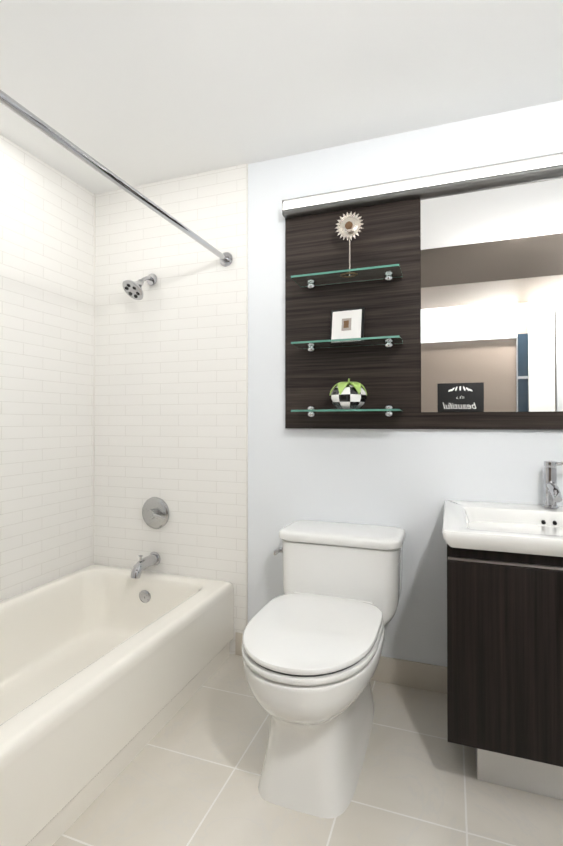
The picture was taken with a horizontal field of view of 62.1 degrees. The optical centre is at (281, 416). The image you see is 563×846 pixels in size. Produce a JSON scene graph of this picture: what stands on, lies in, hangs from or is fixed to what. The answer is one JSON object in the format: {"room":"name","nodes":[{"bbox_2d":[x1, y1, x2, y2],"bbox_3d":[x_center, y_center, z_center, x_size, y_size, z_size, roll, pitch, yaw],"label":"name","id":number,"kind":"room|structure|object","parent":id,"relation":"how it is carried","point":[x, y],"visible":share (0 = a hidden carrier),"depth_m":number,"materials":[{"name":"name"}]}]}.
{"room":"bathroom","nodes":[
{"label":"bathroom","id":0,"kind":"room"},
{"bbox_2d":[0,0,562,193],"bbox_3d":[-0.168,-1.260,1.053,2.820,0.100,2.440,0,-1,20],"label":"ceiling","id":1,"kind":"structure","parent":0,"point":[132,93],"depth_m":1.64,"materials":[{"name":"white paint"}]},
{"bbox_2d":[52,654,562,845],"bbox_3d":[-0.168,1.160,1.028,2.820,0.100,2.440,0,-1,20],"label":"floor","id":2,"kind":"structure","parent":0,"point":[189,774],"depth_m":1.38,"materials":[{"name":"tile"}]},
{"bbox_2d":[0,565,233,845],"bbox_3d":[-0.870,0.942,1.634,0.831,0.349,1.521,0,-1,20],"label":"bathtub","id":3,"kind":"object","parent":2,"relation":"on","point":[106,673],"visible":0.98,"depth_m":1.69,"materials":[{"name":"white ceramic"}]},
{"bbox_2d":[139,590,150,602],"bbox_3d":[-0.666,0.879,2.276,0.068,0.068,0.019,0,-1,20],"label":"overflow drain","id":4,"kind":"object","parent":3,"relation":"attached to","point":[144,596],"visible":1,"depth_m":2.27,"materials":[{"name":"silver metal"}]},
{"bbox_2d":[241,520,405,818],"bbox_3d":[0.145,0.785,1.630,0.497,0.662,0.852,0,-1,20],"label":"toilet","id":5,"kind":"object","parent":2,"relation":"on","point":[313,638],"visible":1,"depth_m":1.39,"materials":[{"name":"white ceramic"}]},
{"bbox_2d":[442,461,562,799],"bbox_3d":[0.911,0.636,1.504,0.734,0.958,0.575,0,-1,20],"label":"bathroom vanity","id":6,"kind":"object","parent":2,"relation":"on","point":[505,640],"visible":1,"depth_m":1.34,"materials":[{"name":"brown wood"}]},
{"bbox_2d":[542,461,562,508],"bbox_3d":[0.995,0.247,1.655,0.113,0.176,0.161,0,-1,20],"label":"tap","id":7,"kind":"object","parent":6,"relation":"on","point":[552,494],"depth_m":1.70,"materials":[{"name":"silver metal"}]},
{"bbox_2d":[248,100,562,666],"bbox_3d":[0.226,-0.038,2.131,2.820,2.320,0.120,0,-1,20],"label":"wall","id":8,"kind":"structure","parent":0,"point":[409,481],"depth_m":2.00,"materials":[{"name":"white paint"}]},
{"bbox_2d":[93,164,245,653],"bbox_3d":[-0.584,-0.036,2.356,0.888,2.320,0.008,0,-1,20],"label":"wall tile","id":9,"kind":"structure","parent":8,"relation":"attached to","point":[170,388],"depth_m":2.33,"materials":[{"name":"white tile"}]},
{"bbox_2d":[0,90,232,266],"bbox_3d":[-0.522,-0.760,1.524,0.068,0.068,1.527,0,-1,20],"label":"shower curtain rod","id":10,"kind":"object","parent":9,"relation":"attached to","point":[35,121],"visible":1,"depth_m":1.42,"materials":[{"name":"silver metal"}]},
{"bbox_2d":[122,274,156,299],"bbox_3d":[-0.711,-0.652,2.314,0.113,0.153,0.169,0,-1,20],"label":"shower head","id":11,"kind":"object","parent":9,"relation":"attached to","point":[133,289],"visible":1,"depth_m":2.28},
{"bbox_2d":[131,552,159,578],"bbox_3d":[-0.669,0.719,2.280,0.068,0.102,0.176,0,-1,20],"label":"tub spout","id":12,"kind":"object","parent":9,"relation":"attached to","point":[141,565],"visible":1,"depth_m":2.25,"materials":[{"name":"silver metal"}]},
{"bbox_2d":[142,497,168,528],"bbox_3d":[-0.641,0.486,2.334,0.169,0.160,0.060,0,-1,20],"label":"tub valve","id":13,"kind":"object","parent":9,"relation":"attached to","point":[155,512],"visible":1,"depth_m":2.34,"materials":[{"name":"grey metal"}]},
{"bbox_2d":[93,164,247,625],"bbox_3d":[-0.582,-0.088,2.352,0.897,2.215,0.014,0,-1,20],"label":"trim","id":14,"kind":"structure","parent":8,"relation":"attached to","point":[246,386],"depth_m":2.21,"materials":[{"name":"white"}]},
{"bbox_2d":[235,632,446,693],"bbox_3d":[0.588,1.067,1.918,1.710,0.105,0.014,0,-1,20],"label":"baseboard","id":15,"kind":"structure","parent":8,"relation":"attached to","point":[419,675],"depth_m":1.92,"materials":[{"name":"beige"}]},
{"bbox_2d":[282,152,562,429],"bbox_3d":[0.606,-0.457,1.898,1.263,1.018,0.068,0,-1,20],"label":"mirror panel","id":16,"kind":"object","parent":8,"relation":"attached to","point":[467,307],"visible":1,"depth_m":1.89,"materials":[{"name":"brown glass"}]},
{"bbox_2d":[291,405,402,416],"bbox_3d":[0.272,-0.024,1.946,0.443,0.052,0.156,0,-1,20],"label":"glass shelf","id":17,"kind":"object","parent":16,"relation":"attached to","point":[388,410],"visible":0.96,"depth_m":1.90,"materials":[{"name":"green"}]},
{"bbox_2d":[329,378,366,408],"bbox_3d":[0.276,-0.093,1.931,0.151,0.129,0.152,0,-1,20],"label":"pumpkin","id":18,"kind":"object","parent":17,"relation":"on","point":[348,394],"visible":0.92,"depth_m":1.88,"materials":[{"name":"multicoloured ceramic"}]},
{"bbox_2d":[291,335,402,352],"bbox_3d":[0.272,-0.307,1.949,0.443,0.052,0.156,0,-1,20],"label":"glass shelf","id":19,"kind":"object","parent":16,"relation":"attached to","point":[387,342],"visible":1,"depth_m":1.92,"materials":[{"name":"green"}]},
{"bbox_2d":[330,307,364,339],"bbox_3d":[0.279,-0.387,1.996,0.146,0.150,0.016,0,-10,24],"label":"picture frame","id":20,"kind":"object","parent":19,"relation":"on","point":[346,323],"visible":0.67,"depth_m":1.99,"materials":[{"name":"white"}]},
{"bbox_2d":[291,264,402,289],"bbox_3d":[0.272,-0.584,1.952,0.443,0.052,0.156,0,-1,20],"label":"glass shelf","id":21,"kind":"object","parent":16,"relation":"attached to","point":[386,273],"visible":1,"depth_m":1.93,"materials":[{"name":"green"}]},
{"bbox_2d":[335,212,363,268],"bbox_3d":[0.279,-0.722,1.938,0.122,0.265,0.051,0,-1,20],"label":"ornament","id":22,"kind":"object","parent":21,"relation":"on","point":[349,226],"visible":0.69,"depth_m":1.95,"materials":[{"name":"silver metal"}]},
{"bbox_3d":[-1.458,-0.045,1.442,0.120,2.320,2.320,0,-1,20],"label":"wall","id":23,"kind":"structure","parent":0,"visible":0},
{"bbox_2d":[0,134,93,600],"bbox_3d":[-1.265,-0.042,1.790,0.008,2.320,1.535,0,-1,20],"label":"wall tile","id":24,"kind":"structure","parent":23,"relation":"attached to","point":[46,345],"depth_m":2.19,"materials":[{"name":"white tile"}]}
]}

